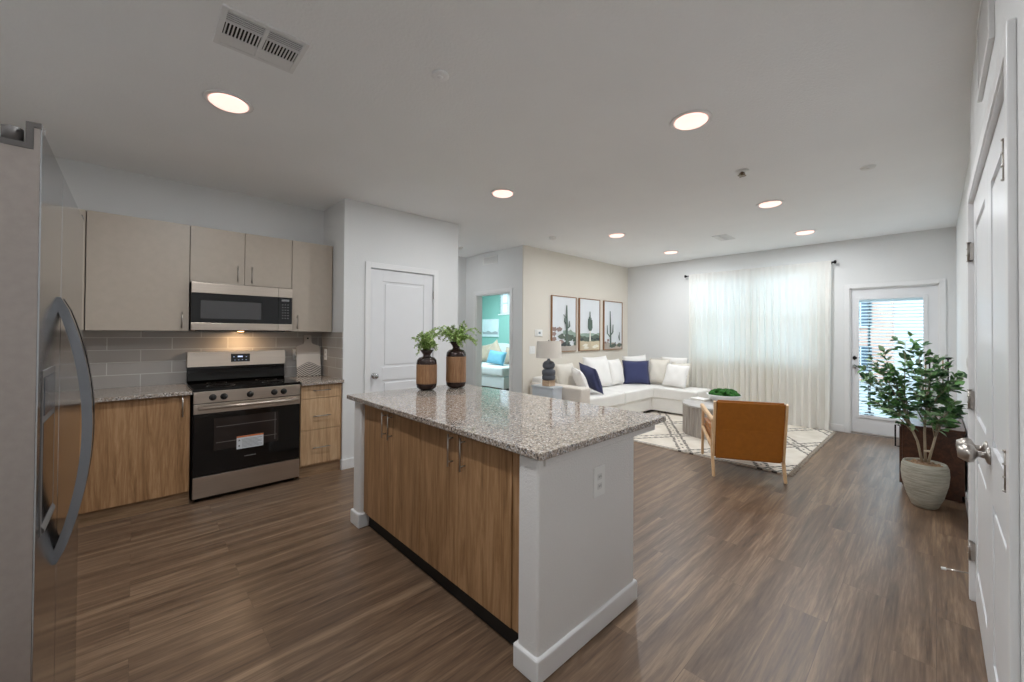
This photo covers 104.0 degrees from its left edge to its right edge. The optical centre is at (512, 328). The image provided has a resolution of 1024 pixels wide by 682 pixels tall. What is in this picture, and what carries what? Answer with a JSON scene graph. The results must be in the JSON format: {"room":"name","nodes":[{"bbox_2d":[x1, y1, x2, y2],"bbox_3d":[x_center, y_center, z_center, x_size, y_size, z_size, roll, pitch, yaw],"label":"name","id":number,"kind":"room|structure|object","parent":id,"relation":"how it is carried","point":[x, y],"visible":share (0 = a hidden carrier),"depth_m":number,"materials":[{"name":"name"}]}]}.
{"room":"open-plan kitchen","nodes":[
{"label":"open-plan kitchen","id":0,"kind":"room"},
{"bbox_2d":[55,156,323,388],"bbox_3d":[-3.086,0.036,3.633,2.550,2.732,0.120,1,-1,-43],"label":"wall","id":1,"kind":"structure","parent":0,"point":[93,187],"depth_m":3.64,"materials":[{"name":"paint"}]},
{"bbox_2d":[79,209,86,329],"bbox_3d":[-3.521,-0.442,2.891,0.608,0.907,0.356,1,-1,-43],"label":"upper cabinet","id":2,"kind":"object","parent":1,"relation":"attached to","point":[83,212],"visible":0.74,"depth_m":3.00,"materials":[{"name":"beige laminate"}]},
{"bbox_2d":[85,210,189,330],"bbox_3d":[-3.077,-0.435,3.312,0.608,0.907,0.356,1,-1,-43],"label":"upper cabinet","id":3,"kind":"object","parent":1,"relation":"attached to","point":[137,269],"visible":1,"depth_m":3.19,"materials":[{"name":"beige laminate"}]},
{"bbox_2d":[82,331,321,388],"bbox_3d":[-2.996,0.261,3.627,2.420,0.470,0.011,1,-1,-43],"label":"tiled wall","id":4,"kind":"structure","parent":1,"relation":"attached to","point":[116,358],"depth_m":3.51,"materials":[{"name":"grey tile"}]},
{"bbox_2d":[292,349,295,359],"bbox_3d":[-2.304,0.278,4.267,0.075,0.118,0.008,1,-1,-43],"label":"wall outlet","id":5,"kind":"object","parent":4,"relation":"attached to","point":[294,350],"visible":0.62,"depth_m":4.25,"materials":[{"name":"white plastic"}]},
{"bbox_2d":[189,225,291,288],"bbox_3d":[-2.567,-0.638,3.795,0.785,0.485,0.356,1,-1,-43],"label":"upper cabinet","id":6,"kind":"object","parent":1,"relation":"attached to","point":[217,256],"visible":0.99,"depth_m":3.66,"materials":[{"name":"beige laminate"}]},
{"bbox_2d":[189,282,291,331],"bbox_3d":[-2.564,-0.180,3.784,0.772,0.424,0.374,1,-1,-43],"label":"microwave","id":7,"kind":"object","parent":6,"relation":"attached to","point":[212,306],"visible":1,"depth_m":3.62,"materials":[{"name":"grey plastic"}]},
{"bbox_2d":[285,240,332,331],"bbox_3d":[-2.138,-0.420,4.199,0.394,0.907,0.356,1,-1,-43],"label":"upper cabinet","id":8,"kind":"object","parent":1,"relation":"attached to","point":[312,264],"visible":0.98,"depth_m":4.08,"materials":[{"name":"beige laminate"}]},
{"bbox_2d":[324,198,457,459],"bbox_3d":[-1.779,0.059,5.124,1.400,2.732,1.710,1,-1,-43],"label":"wall","id":9,"kind":"structure","parent":0,"point":[358,232],"depth_m":4.24,"materials":[{"name":"paint"}]},
{"bbox_2d":[321,332,342,378],"bbox_3d":[-1.913,0.274,4.236,0.011,0.470,0.594,1,-1,-43],"label":"tiled wall","id":10,"kind":"structure","parent":9,"relation":"attached to","point":[331,341],"depth_m":4.19,"materials":[{"name":"grey tile"}]},
{"bbox_2d":[324,349,326,359],"bbox_3d":[-2.029,0.281,4.343,0.008,0.118,0.075,1,-1,-43],"label":"wall outlet","id":11,"kind":"object","parent":10,"relation":"attached to","point":[325,350],"visible":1,"depth_m":4.33,"materials":[{"name":"white plastic"}]},
{"bbox_2d":[340,457,353,469],"bbox_3d":[-1.207,1.373,4.487,1.414,0.100,0.034,1,-1,-43],"label":"baseboard","id":12,"kind":"structure","parent":9,"relation":"attached to","point":[346,463],"depth_m":4.03,"materials":[{"name":"white paint"}]},
{"bbox_2d":[364,261,437,392],"bbox_3d":[-1.217,0.363,4.467,0.886,2.118,0.016,1,-1,-43],"label":"trim","id":13,"kind":"structure","parent":9,"relation":"attached to","point":[368,265],"depth_m":4.20,"materials":[{"name":"white paint"}]},
{"bbox_2d":[370,268,433,391],"bbox_3d":[-1.216,0.389,4.471,0.770,2.046,0.106,1,-1,-43],"label":"door","id":14,"kind":"structure","parent":9,"relation":"in","point":[401,302],"depth_m":4.43,"materials":[{"name":"white paint"}]},
{"bbox_2d":[458,256,465,350],"bbox_3d":[-1.384,0.078,6.758,1.620,2.732,0.120,1,-1,-43],"label":"wall","id":15,"kind":"structure","parent":0,"point":[461,260],"depth_m":7.14,"materials":[{"name":"paint"}]},
{"bbox_2d":[0,0,979,267],"bbox_3d":[-0.468,-1.355,3.486,10.880,0.080,6.900,1,-1,-43],"label":"ceiling","id":16,"kind":"structure","parent":0,"point":[569,107],"depth_m":2.40,"materials":[{"name":"paint"}]},
{"bbox_2d":[202,89,253,113],"bbox_3d":[-1.670,-1.327,2.355,0.248,0.023,0.248,1,-1,-43],"label":"recessed light","id":17,"kind":"object","parent":16,"relation":"in","point":[226,101],"visible":1,"depth_m":2.33,"materials":[{"name":"white paint"}]},
{"bbox_2d":[213,4,309,73],"bbox_3d":[-1.169,-1.331,1.866,0.335,0.010,0.290,1,-1,-43],"label":"ceiling vent","id":18,"kind":"object","parent":16,"relation":"in","point":[238,31],"visible":1,"depth_m":1.85,"materials":[{"name":"white metal"}]},
{"bbox_2d":[431,69,448,81],"bbox_3d":[-0.379,-1.320,2.097,0.090,0.017,0.090,1,-1,-43],"label":"smoke detector","id":19,"kind":"object","parent":16,"relation":"attached to","point":[438,75],"visible":1,"depth_m":2.08,"materials":[{"name":"paint"}]},
{"bbox_2d":[490,188,515,197],"bbox_3d":[-0.094,-1.301,3.861,0.248,0.023,0.248,1,-1,-43],"label":"recessed light","id":20,"kind":"object","parent":16,"relation":"in","point":[501,192],"visible":1,"depth_m":3.82,"materials":[{"name":"white paint"}]},
{"bbox_2d":[607,233,625,237],"bbox_3d":[1.430,-1.275,5.481,0.248,0.023,0.248,1,-1,-43],"label":"recessed light","id":21,"kind":"object","parent":16,"relation":"in","point":[613,235],"visible":1,"depth_m":5.44,"materials":[{"name":"white paint"}]},
{"bbox_2d":[663,250,678,253],"bbox_3d":[2.614,-1.256,6.601,0.248,0.023,0.248,1,-1,-43],"label":"recessed light","id":22,"kind":"object","parent":16,"relation":"in","point":[671,251],"visible":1,"depth_m":6.55,"materials":[{"name":"white paint"}]},
{"bbox_2d":[670,109,712,130],"bbox_3d":[1.125,-1.307,2.522,0.248,0.023,0.248,1,-1,-43],"label":"recessed light","id":23,"kind":"object","parent":16,"relation":"in","point":[688,120],"visible":1,"depth_m":2.49,"materials":[{"name":"white paint"}]},
{"bbox_2d":[712,234,734,240],"bbox_3d":[2.946,-1.267,5.580,0.360,0.010,0.190,1,-1,-43],"label":"ceiling vent","id":24,"kind":"object","parent":16,"relation":"in","point":[723,237],"visible":1,"depth_m":5.56,"materials":[{"name":"white metal"}]},
{"bbox_2d":[735,169,748,177],"bbox_3d":[1.897,-1.280,3.305,0.100,0.044,0.100,1,-1,-43],"label":"sprinkler","id":25,"kind":"object","parent":16,"relation":"attached to","point":[741,172],"visible":1,"depth_m":3.29,"materials":[{"name":"white metal"}]},
{"bbox_2d":[756,200,784,207],"bbox_3d":[2.654,-1.281,4.121,0.248,0.023,0.248,1,-1,-43],"label":"recessed light","id":26,"kind":"object","parent":16,"relation":"in","point":[770,203],"visible":1,"depth_m":4.09,"materials":[{"name":"white paint"}]},
{"bbox_2d":[793,230,816,234],"bbox_3d":[3.844,-1.262,5.257,0.248,0.023,0.248,1,-1,-43],"label":"recessed light","id":27,"kind":"object","parent":16,"relation":"in","point":[803,232],"visible":1,"depth_m":5.21,"materials":[{"name":"white paint"}]},
{"bbox_2d":[860,164,875,170],"bbox_3d":[2.851,-1.287,3.208,0.100,0.019,0.100,1,-1,-43],"label":"smoke detector","id":28,"kind":"object","parent":16,"relation":"attached to","point":[871,166],"visible":1,"depth_m":3.19,"materials":[{"name":"white plastic"}]},
{"bbox_2d":[465,245,522,392],"bbox_3d":[-0.303,0.085,6.707,0.120,2.732,1.440,1,-1,-43],"label":"wall","id":29,"kind":"structure","parent":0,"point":[507,272],"depth_m":6.50,"materials":[{"name":"paint"}]},
{"bbox_2d":[483,255,496,264],"bbox_3d":[-0.376,-1.145,6.711,0.010,0.130,0.360,1,-1,-43],"label":"wall vent","id":30,"kind":"object","parent":29,"relation":"attached to","point":[489,260],"visible":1,"depth_m":6.70,"materials":[{"name":"white plastic"}]},
{"bbox_2d":[473,288,512,390],"bbox_3d":[-0.300,0.404,6.687,0.136,2.093,0.986,1,-1,-43],"label":"door frame","id":31,"kind":"structure","parent":29,"relation":"attached to","point":[510,290],"depth_m":6.96,"materials":[{"name":"white paint"}]},
{"bbox_2d":[482,295,508,345],"bbox_3d":[0.661,0.116,10.097,0.120,2.750,4.840,1,-1,-43],"label":"wall","id":32,"kind":"structure","parent":0,"point":[491,306],"depth_m":11.22,"materials":[{"name":"paint"}]},
{"bbox_2d":[482,319,498,336],"bbox_3d":[-0.624,-0.015,11.346,0.031,0.500,0.700,1,-1,-43],"label":"canvas","id":33,"kind":"object","parent":32,"relation":"attached to","point":[490,327],"visible":0.98,"depth_m":11.32},
{"bbox_2d":[498,294,509,314],"bbox_3d":[-0.072,-0.685,10.852,0.125,0.622,0.820,1,-1,-43],"label":"window","id":34,"kind":"structure","parent":32,"relation":"in","point":[506,298],"depth_m":10.97,"materials":[{"name":"white paint"}]},
{"bbox_2d":[75,386,987,681],"bbox_3d":[-1.870,1.452,4.833,10.760,0.060,10.800,1,-1,-43],"label":"floor","id":35,"kind":"structure","parent":0,"point":[831,573],"depth_m":2.12,"materials":[{"name":"brown wood"}]},
{"bbox_2d":[0,121,94,681],"bbox_3d":[-1.495,0.488,0.885,0.796,1.792,0.916,1,-1,-43],"label":"refrigerator","id":36,"kind":"object","parent":35,"relation":"on","point":[45,369],"visible":1,"depth_m":0.80,"materials":[{"name":"metal"}]},
{"bbox_2d":[78,395,189,527],"bbox_3d":[-3.000,0.961,3.179,0.634,0.874,0.646,1,-1,-43],"label":"base cabinet","id":37,"kind":"object","parent":35,"relation":"on","point":[140,460],"visible":0.73,"depth_m":2.98,"materials":[{"name":"brown wood"}]},
{"bbox_2d":[186,350,300,500],"bbox_3d":[-2.454,0.811,3.658,0.786,1.190,0.685,1,-1,-43],"label":"range","id":38,"kind":"object","parent":35,"relation":"on","point":[245,413],"visible":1,"depth_m":3.49,"materials":[{"name":"silver glass"}]},
{"bbox_2d":[187,377,300,391],"bbox_3d":[-2.447,0.503,3.656,0.786,0.023,0.553,1,-1,-43],"label":"cooktop","id":39,"kind":"object","parent":38,"relation":"in","point":[234,384],"depth_m":3.58,"materials":[{"name":"black metal"}]},
{"bbox_2d":[238,436,261,446],"bbox_3d":[-2.261,0.976,3.449,0.177,0.070,0.001,1,-1,-43],"label":"label","id":40,"kind":"object","parent":38,"relation":"attached to","point":[243,441],"depth_m":3.45,"materials":[{"name":"white paper"}]},
{"bbox_2d":[298,383,341,478],"bbox_3d":[-2.044,0.976,4.084,0.383,0.874,0.646,1,-1,-43],"label":"base cabinet","id":41,"kind":"object","parent":35,"relation":"on","point":[320,405],"visible":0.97,"depth_m":3.87,"materials":[{"name":"brown wood"}]},
{"bbox_2d":[287,374,343,385],"bbox_3d":[-2.039,0.523,4.087,0.387,0.029,0.653,1,-1,-43],"label":"countertop","id":42,"kind":"structure","parent":41,"relation":"on","point":[319,379],"depth_m":3.97,"materials":[{"name":"stone"}]},
{"bbox_2d":[296,335,320,376],"bbox_3d":[-2.195,0.289,4.302,0.236,0.438,0.085,1,-1,-43],"label":"cutting board","id":43,"kind":"object","parent":42,"relation":"on","point":[307,354],"visible":1,"depth_m":4.29,"materials":[{"name":"white wood"}]},
{"bbox_2d":[482,343,508,389],"bbox_3d":[-0.639,0.938,10.577,0.970,1.100,2.250,1,-1,-43],"label":"daybed","id":44,"kind":"object","parent":35,"relation":"on","point":[493,375],"visible":0.23,"depth_m":9.71,"materials":[{"name":"white fabric"}]},
{"bbox_2d":[482,344,491,360],"bbox_3d":[-0.705,0.663,11.005,0.583,0.534,0.218,0,-1,38],"label":"pillow","id":45,"kind":"object","parent":44,"relation":"on","point":[484,347],"visible":0.39,"depth_m":10.95,"materials":[{"name":"beige fabric"}]},
{"bbox_2d":[487,340,501,363],"bbox_3d":[-0.482,0.605,10.583,0.650,0.645,0.209,0,-1,38],"label":"pillow","id":46,"kind":"object","parent":44,"relation":"on","point":[495,346],"visible":0.55,"depth_m":10.53,"materials":[{"name":"beige fabric"}]},
{"bbox_2d":[486,350,506,365],"bbox_3d":[-0.404,0.734,10.105,0.212,0.377,0.688,1,-1,-43],"label":"pillow","id":47,"kind":"object","parent":44,"relation":"on","point":[495,357],"visible":1,"depth_m":9.99,"materials":[{"name":"blue fabric"}]},
{"bbox_2d":[504,347,508,363],"bbox_3d":[-0.030,0.707,10.294,0.191,0.442,0.448,1,-1,-43],"label":"pillow","id":48,"kind":"object","parent":44,"relation":"on","point":[506,361],"visible":0.26,"depth_m":10.30,"materials":[{"name":"beige fabric"}]},
{"bbox_2d":[350,401,654,681],"bbox_3d":[-0.192,0.966,2.563,0.954,0.888,1.855,1,-1,-43],"label":"kitchen island","id":49,"kind":"object","parent":35,"relation":"on","point":[525,544],"visible":0.78,"depth_m":1.89,"materials":[{"name":"paint"}]},
{"bbox_2d":[347,384,665,460],"bbox_3d":[-0.179,0.506,2.603,1.040,0.030,1.940,1,-1,-43],"label":"island countertop","id":50,"kind":"structure","parent":49,"relation":"on","point":[540,428],"depth_m":2.22,"materials":[{"name":"stone"}]},
{"bbox_2d":[416,350,436,389],"bbox_3d":[-0.694,0.333,3.238,0.164,0.321,0.164,1,-1,-43],"label":"vase","id":51,"kind":"object","parent":50,"relation":"on","point":[426,366],"visible":0.96,"depth_m":3.17,"materials":[{"name":"brown wood"}]},
{"bbox_2d":[412,329,440,355],"bbox_3d":[-0.709,0.111,3.232,0.214,0.223,0.300,0,-1,1],"label":"bunch","id":52,"kind":"object","parent":51,"relation":"in","point":[426,343],"visible":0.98,"depth_m":3.20,"materials":[{"name":"green plant"}]},
{"bbox_2d":[446,342,465,387],"bbox_3d":[-0.474,0.303,3.370,0.168,0.385,0.168,1,-1,-43],"label":"vase","id":53,"kind":"object","parent":50,"relation":"on","point":[455,357],"visible":0.95,"depth_m":3.30,"materials":[{"name":"brown wood"}]},
{"bbox_2d":[428,320,482,346],"bbox_3d":[-0.499,0.044,3.366,0.402,0.234,0.448,0,-1,27],"label":"bunch","id":54,"kind":"object","parent":53,"relation":"in","point":[455,337],"visible":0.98,"depth_m":3.35,"materials":[{"name":"green plant"}]},
{"bbox_2d":[593,465,604,497],"bbox_3d":[0.405,0.712,1.866,0.085,0.135,0.008,1,-1,-43],"label":"wall outlet","id":55,"kind":"object","parent":49,"relation":"attached to","point":[598,472],"visible":1,"depth_m":1.86,"materials":[{"name":"white plastic"}]},
{"bbox_2d":[531,384,562,398],"bbox_3d":[0.475,1.125,5.629,0.227,0.640,0.410,1,-1,-43],"label":"side table","id":56,"kind":"object","parent":35,"relation":"on","point":[537,389],"visible":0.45,"depth_m":5.54,"materials":[{"name":"white wood"}]},
{"bbox_2d":[536,340,561,386],"bbox_3d":[0.510,0.480,5.623,0.364,0.649,0.364,1,-1,-43],"label":"table lamp","id":57,"kind":"object","parent":56,"relation":"on","point":[548,349],"visible":1,"depth_m":5.53,"materials":[{"name":"white fabric"}]},
{"bbox_2d":[530,372,710,413],"bbox_3d":[1.887,1.114,6.561,2.895,0.700,1.705,1,-1,-43],"label":"sectional sofa","id":58,"kind":"object","parent":35,"relation":"on","point":[652,396],"visible":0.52,"depth_m":6.60,"materials":[{"name":"white fabric"}]},
{"bbox_2d":[554,362,576,385],"bbox_3d":[0.850,0.776,6.350,0.468,0.455,0.216,1,-1,-43],"label":"cushion","id":59,"kind":"object","parent":58,"relation":"on","point":[563,373],"visible":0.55,"depth_m":6.24,"materials":[{"name":"beige fabric"}]},
{"bbox_2d":[571,366,588,387],"bbox_3d":[1.032,0.795,6.068,0.222,0.413,0.455,0,-1,-10],"label":"cushion","id":60,"kind":"object","parent":58,"relation":"on","point":[579,378],"visible":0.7,"depth_m":5.91,"materials":[{"name":"white fabric"}]},
{"bbox_2d":[579,362,603,394],"bbox_3d":[1.222,0.770,6.219,0.243,0.468,0.510,1,-1,-22],"label":"cushion","id":61,"kind":"object","parent":58,"relation":"on","point":[591,374],"visible":0.82,"depth_m":6.09,"materials":[{"name":"blue fabric"}]},
{"bbox_2d":[583,356,611,388],"bbox_3d":[1.466,0.746,6.878,0.687,0.533,0.265,1,-1,-43],"label":"cushion","id":62,"kind":"object","parent":58,"relation":"on","point":[601,364],"visible":0.64,"depth_m":6.81,"materials":[{"name":"white fabric"}]},
{"bbox_2d":[590,389,624,406],"bbox_3d":[1.171,1.099,6.266,0.970,0.185,0.760,1,-1,-43],"label":"seat cushion","id":63,"kind":"object","parent":58,"relation":"on","point":[611,398],"depth_m":6.09,"materials":[{"name":"white fabric"}]},
{"bbox_2d":[608,358,623,384],"bbox_3d":[1.859,0.787,7.262,0.429,0.464,0.240,1,-1,-43],"label":"cushion","id":64,"kind":"object","parent":58,"relation":"on","point":[616,370],"visible":0.71,"depth_m":7.15,"materials":[{"name":"white fabric"}]},
{"bbox_2d":[602,384,652,403],"bbox_3d":[1.870,1.110,6.928,0.935,0.185,0.760,1,-1,-43],"label":"seat cushion","id":65,"kind":"object","parent":58,"relation":"on","point":[633,394],"depth_m":6.72,"materials":[{"name":"white fabric"}]},
{"bbox_2d":[622,355,645,360],"bbox_3d":[2.354,0.762,7.634,0.497,0.528,0.230,0,-1,-6],"label":"cushion","id":66,"kind":"object","parent":58,"relation":"on","point":[641,357],"visible":0.23,"depth_m":7.62,"materials":[{"name":"white fabric"}]},
{"bbox_2d":[622,360,649,383],"bbox_3d":[2.283,0.807,7.388,0.488,0.432,0.205,0,-1,5],"label":"cushion","id":67,"kind":"object","parent":58,"relation":"on","point":[635,372],"visible":0.96,"depth_m":7.33,"materials":[{"name":"blue fabric"}]},
{"bbox_2d":[648,357,670,384],"bbox_3d":[2.682,0.778,7.338,0.427,0.495,0.195,0,-1,40],"label":"cushion","id":68,"kind":"object","parent":58,"relation":"on","point":[657,370],"visible":0.67,"depth_m":7.29,"materials":[{"name":"beige fabric"}]},
{"bbox_2d":[628,383,710,400],"bbox_3d":[2.662,1.117,7.161,0.585,0.185,1.510,1,-1,-43],"label":"seat cushion","id":69,"kind":"object","parent":58,"relation":"on","point":[660,392],"depth_m":6.76,"materials":[{"name":"white fabric"}]},
{"bbox_2d":[661,356,687,363],"bbox_3d":[2.974,0.651,7.375,0.131,0.249,0.505,1,-1,-43],"label":"cushion","id":70,"kind":"object","parent":58,"relation":"on","point":[675,360],"visible":0.29,"depth_m":7.29,"materials":[{"name":"white fabric"}]},
{"bbox_2d":[662,363,689,388],"bbox_3d":[2.841,0.820,6.952,0.219,0.405,0.457,1,-1,-43],"label":"cushion","id":71,"kind":"object","parent":58,"relation":"on","point":[675,375],"visible":1,"depth_m":6.88,"materials":[{"name":"white fabric"}]},
{"bbox_2d":[672,362,690,386],"bbox_3d":[2.975,0.817,7.107,0.178,0.415,0.349,1,-1,-43],"label":"cushion","id":72,"kind":"object","parent":58,"relation":"on","point":[681,364],"visible":0.3,"depth_m":7.01,"materials":[{"name":"white fabric"}]},
{"bbox_2d":[634,411,836,475],"bbox_3d":[2.829,1.453,5.665,2.610,0.016,2.450,1,-1,-43],"label":"area rug","id":73,"kind":"object","parent":35,"relation":"on","point":[802,442],"visible":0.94,"depth_m":5.04,"materials":[{"name":"white fabric"}]},
{"bbox_2d":[682,398,713,439],"bbox_3d":[2.839,1.236,5.476,0.950,0.414,0.950,1,-1,-43],"label":"coffee table","id":74,"kind":"object","parent":73,"relation":"on","point":[692,411],"visible":0.37,"depth_m":5.34,"materials":[{"name":"grey wood"}]},
{"bbox_2d":[690,397,711,401],"bbox_3d":[2.707,1.016,5.751,0.170,0.028,0.240,1,-1,-23],"label":"book","id":75,"kind":"object","parent":74,"relation":"on","point":[701,399],"visible":1,"depth_m":5.72,"materials":[{"name":"white paper"}]},
{"bbox_2d":[706,392,741,400],"bbox_3d":[2.969,0.976,5.620,0.452,0.109,0.452,1,-1,-43],"label":"bowl","id":76,"kind":"object","parent":74,"relation":"on","point":[714,397],"visible":0.48,"depth_m":5.46,"materials":[{"name":"white ceramic"}]},
{"bbox_2d":[709,388,740,396],"bbox_3d":[2.975,0.905,5.617,0.392,0.129,0.350,0,-1,10],"label":"moss mound","id":77,"kind":"object","parent":76,"relation":"in","point":[719,391],"visible":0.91,"depth_m":5.52,"materials":[{"name":"green plant"}]},
{"bbox_2d":[700,400,788,483],"bbox_3d":[2.347,1.067,4.129,0.640,0.756,0.823,0,-1,17],"label":"lounge chair","id":78,"kind":"object","parent":35,"relation":"on","point":[738,430],"visible":1,"depth_m":3.79,"materials":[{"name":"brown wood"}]},
{"bbox_2d":[704,415,712,434],"bbox_3d":[2.375,1.068,4.220,0.560,0.178,0.633,0,-1,17],"label":"seat cushion","id":79,"kind":"object","parent":78,"relation":"on","point":[707,429],"depth_m":4.36,"materials":[{"name":"beige leather"}]},
{"bbox_2d":[900,457,950,509],"bbox_3d":[3.334,1.260,3.235,0.282,0.357,0.282,1,-1,-43],"label":"plant pot","id":80,"kind":"object","parent":35,"relation":"on","point":[926,485],"visible":0.97,"depth_m":3.16,"materials":[{"name":"ceramic"}]},
{"bbox_2d":[853,331,967,462],"bbox_3d":[3.233,0.552,3.291,0.489,1.059,0.674,1,-1,-43],"label":"ficus tree","id":81,"kind":"object","parent":80,"relation":"in","point":[952,412],"visible":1,"depth_m":3.23,"materials":[{"name":"green plant"}]},
{"bbox_2d":[894,406,965,502],"bbox_3d":[4.074,1.153,3.911,1.410,0.597,0.428,1,-1,-43],"label":"sideboard","id":82,"kind":"object","parent":35,"relation":"on","point":[944,451],"visible":0.53,"depth_m":3.39,"materials":[{"name":"brown wood"}]},
{"bbox_2d":[941,358,951,427],"bbox_3d":[3.753,0.550,3.445,0.090,0.594,0.090,1,-1,-43],"label":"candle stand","id":83,"kind":"object","parent":82,"relation":"on","point":[947,359],"visible":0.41,"depth_m":3.45,"materials":[{"name":"black metal"}]},
{"bbox_3d":[-3.442,0.954,2.761,0.576,0.874,0.646,1,-1,-43],"label":"base cabinet","id":84,"kind":"object","parent":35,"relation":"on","visible":0},
{"bbox_2d":[80,383,191,403],"bbox_3d":[-3.207,0.504,2.982,1.232,0.029,0.653,1,-1,-43],"label":"countertop","id":85,"kind":"structure","parent":84,"relation":"on","point":[166,390],"depth_m":3.11,"materials":[{"name":"stone"}]},
{"bbox_2d":[522,245,627,393],"bbox_3d":[1.265,0.101,7.254,3.150,2.732,0.120,1,-1,-43],"label":"wall","id":86,"kind":"structure","parent":0,"point":[545,273],"depth_m":6.71,"materials":[{"name":"beige paint"}]},
{"bbox_2d":[529,346,534,353],"bbox_3d":[0.309,0.335,6.260,0.130,0.120,0.009,1,-1,-43],"label":"light switch","id":87,"kind":"object","parent":86,"relation":"attached to","point":[531,348],"visible":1,"depth_m":6.25,"materials":[{"name":"white plastic"}]},
{"bbox_2d":[535,330,541,336],"bbox_3d":[0.421,0.072,6.356,0.170,0.110,0.025,1,-1,-43],"label":"thermostat","id":88,"kind":"object","parent":86,"relation":"attached to","point":[538,333],"visible":1,"depth_m":6.33,"materials":[{"name":"white plastic"}]},
{"bbox_2d":[551,295,576,351],"bbox_3d":[0.875,-0.076,6.774,0.650,0.940,0.037,1,-1,-43],"label":"framed picture","id":89,"kind":"object","parent":86,"relation":"attached to","point":[563,308],"visible":0.89,"depth_m":6.77,"materials":[{"name":"white paper"}]},
{"bbox_2d":[578,298,599,350],"bbox_3d":[1.404,-0.067,7.278,0.630,0.940,0.033,1,-1,-43],"label":"framed picture","id":90,"kind":"object","parent":86,"relation":"attached to","point":[588,309],"visible":1,"depth_m":7.25,"materials":[{"name":"white paper"}]},
{"bbox_2d":[603,300,622,349],"bbox_3d":[1.961,-0.058,7.805,0.645,0.940,0.033,1,-1,-43],"label":"framed picture","id":91,"kind":"object","parent":86,"relation":"attached to","point":[612,311],"visible":1,"depth_m":7.78,"materials":[{"name":"white paper"}]},
{"bbox_2d":[627,226,956,432],"bbox_3d":[3.954,0.111,6.604,0.136,2.732,4.520,1,-1,-43],"label":"wall","id":92,"kind":"structure","parent":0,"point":[658,294],"depth_m":5.76,"materials":[{"name":"paint"}]},
{"bbox_2d":[829,423,843,431],"bbox_3d":[3.903,1.427,6.551,0.014,0.100,4.492,1,-1,-43],"label":"baseboard","id":93,"kind":"structure","parent":92,"relation":"attached to","point":[835,427],"depth_m":5.75,"materials":[{"name":"white paint"}]},
{"bbox_2d":[850,284,939,439],"bbox_3d":[5.101,0.454,5.372,0.156,2.037,0.865,1,-1,-43],"label":"door","id":94,"kind":"structure","parent":92,"relation":"attached to","point":[876,426],"depth_m":5.43,"materials":[{"name":"white paint"}]},
{"bbox_3d":[3.902,-0.949,6.518,0.113,0.047,2.172,1,-1,-43],"label":"curtain rod","id":95,"kind":"object","parent":92,"relation":"attached to","visible":0},
{"bbox_2d":[689,269,748,400],"bbox_3d":[3.492,0.244,6.825,0.165,2.428,0.975,1,-1,-42],"label":"curtain","id":96,"kind":"object","parent":95,"relation":"hanging from","point":[718,301],"visible":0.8,"depth_m":6.80,"materials":[{"name":"white fabric"}]},
{"bbox_2d":[749,261,830,430],"bbox_3d":[4.186,0.241,6.098,0.167,2.428,1.067,1,-1,-43],"label":"curtain","id":97,"kind":"object","parent":95,"relation":"hanging from","point":[790,305],"visible":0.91,"depth_m":6.06,"materials":[{"name":"white fabric"}]},
{"bbox_2d":[956,150,970,490],"bbox_3d":[4.080,0.081,3.530,4.180,2.732,0.120,1,-1,-43],"label":"wall","id":98,"kind":"structure","parent":0,"point":[961,226],"depth_m":3.75,"materials":[{"name":"paint"}]},
{"bbox_2d":[941,566,968,573],"bbox_3d":[2.477,1.343,2.212,0.154,0.016,0.016,0,-1,25],"label":"door stop","id":99,"kind":"object","parent":98,"relation":"attached to","point":[942,568],"visible":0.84,"depth_m":2.22,"materials":[{"name":"silver metal"}]},
{"bbox_2d":[964,482,967,514],"bbox_3d":[3.982,1.397,3.524,4.060,0.100,0.014,1,-1,-43],"label":"baseboard","id":100,"kind":"structure","parent":98,"relation":"attached to","point":[966,491],"depth_m":3.23,"materials":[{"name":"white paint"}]},
{"bbox_2d":[970,0,1023,681],"bbox_3d":[0.148,0.018,-0.156,6.600,2.732,0.160,1,-1,-43],"label":"wall","id":101,"kind":"structure","parent":0,"point":[1005,10],"depth_m":0.93,"materials":[{"name":"paint"}]},
{"bbox_2d":[957,101,1006,681],"bbox_3d":[1.511,0.363,1.269,0.818,2.065,0.119,1,-1,-43],"label":"door","id":102,"kind":"structure","parent":101,"relation":"in","point":[994,455],"depth_m":1.34,"materials":[{"name":"white paint"}]},
{"bbox_2d":[977,0,994,102],"bbox_3d":[1.737,-1.091,1.471,0.520,0.315,0.014,1,-1,-43],"label":"air vent","id":103,"kind":"object","parent":101,"relation":"in","point":[986,15],"visible":1,"depth_m":1.46,"materials":[{"name":"white metal"}]},
{"bbox_2d":[967,17,1020,681],"bbox_3d":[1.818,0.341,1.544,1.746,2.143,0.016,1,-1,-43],"label":"trim","id":104,"kind":"structure","parent":101,"relation":"attached to","point":[1007,57],"depth_m":0.95,"materials":[{"name":"white paint"}]},
{"label":"outside","id":105,"kind":"structure","parent":0,"visible":0},
{"bbox_2d":[854,382,922,439],"bbox_3d":[15.172,1.740,18.479,32.520,0.100,22.000,1,-1,-43],"label":"ground","id":106,"kind":"structure","parent":105,"point":[910,386],"depth_m":8.83,"materials":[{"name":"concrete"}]},
{"bbox_2d":[864,302,873,415],"bbox_3d":[6.277,0.207,7.040,0.120,2.620,0.120,1,-1,-43],"label":"patio post","id":107,"kind":"object","parent":106,"relation":"on","point":[870,412],"visible":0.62,"depth_m":7.03,"materials":[{"name":"black metal"}]},
{"bbox_2d":[859,297,922,416],"bbox_3d":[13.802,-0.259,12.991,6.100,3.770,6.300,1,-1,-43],"label":"window blind","id":108,"kind":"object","parent":106,"relation":"on","point":[914,325],"visible":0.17,"depth_m":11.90,"materials":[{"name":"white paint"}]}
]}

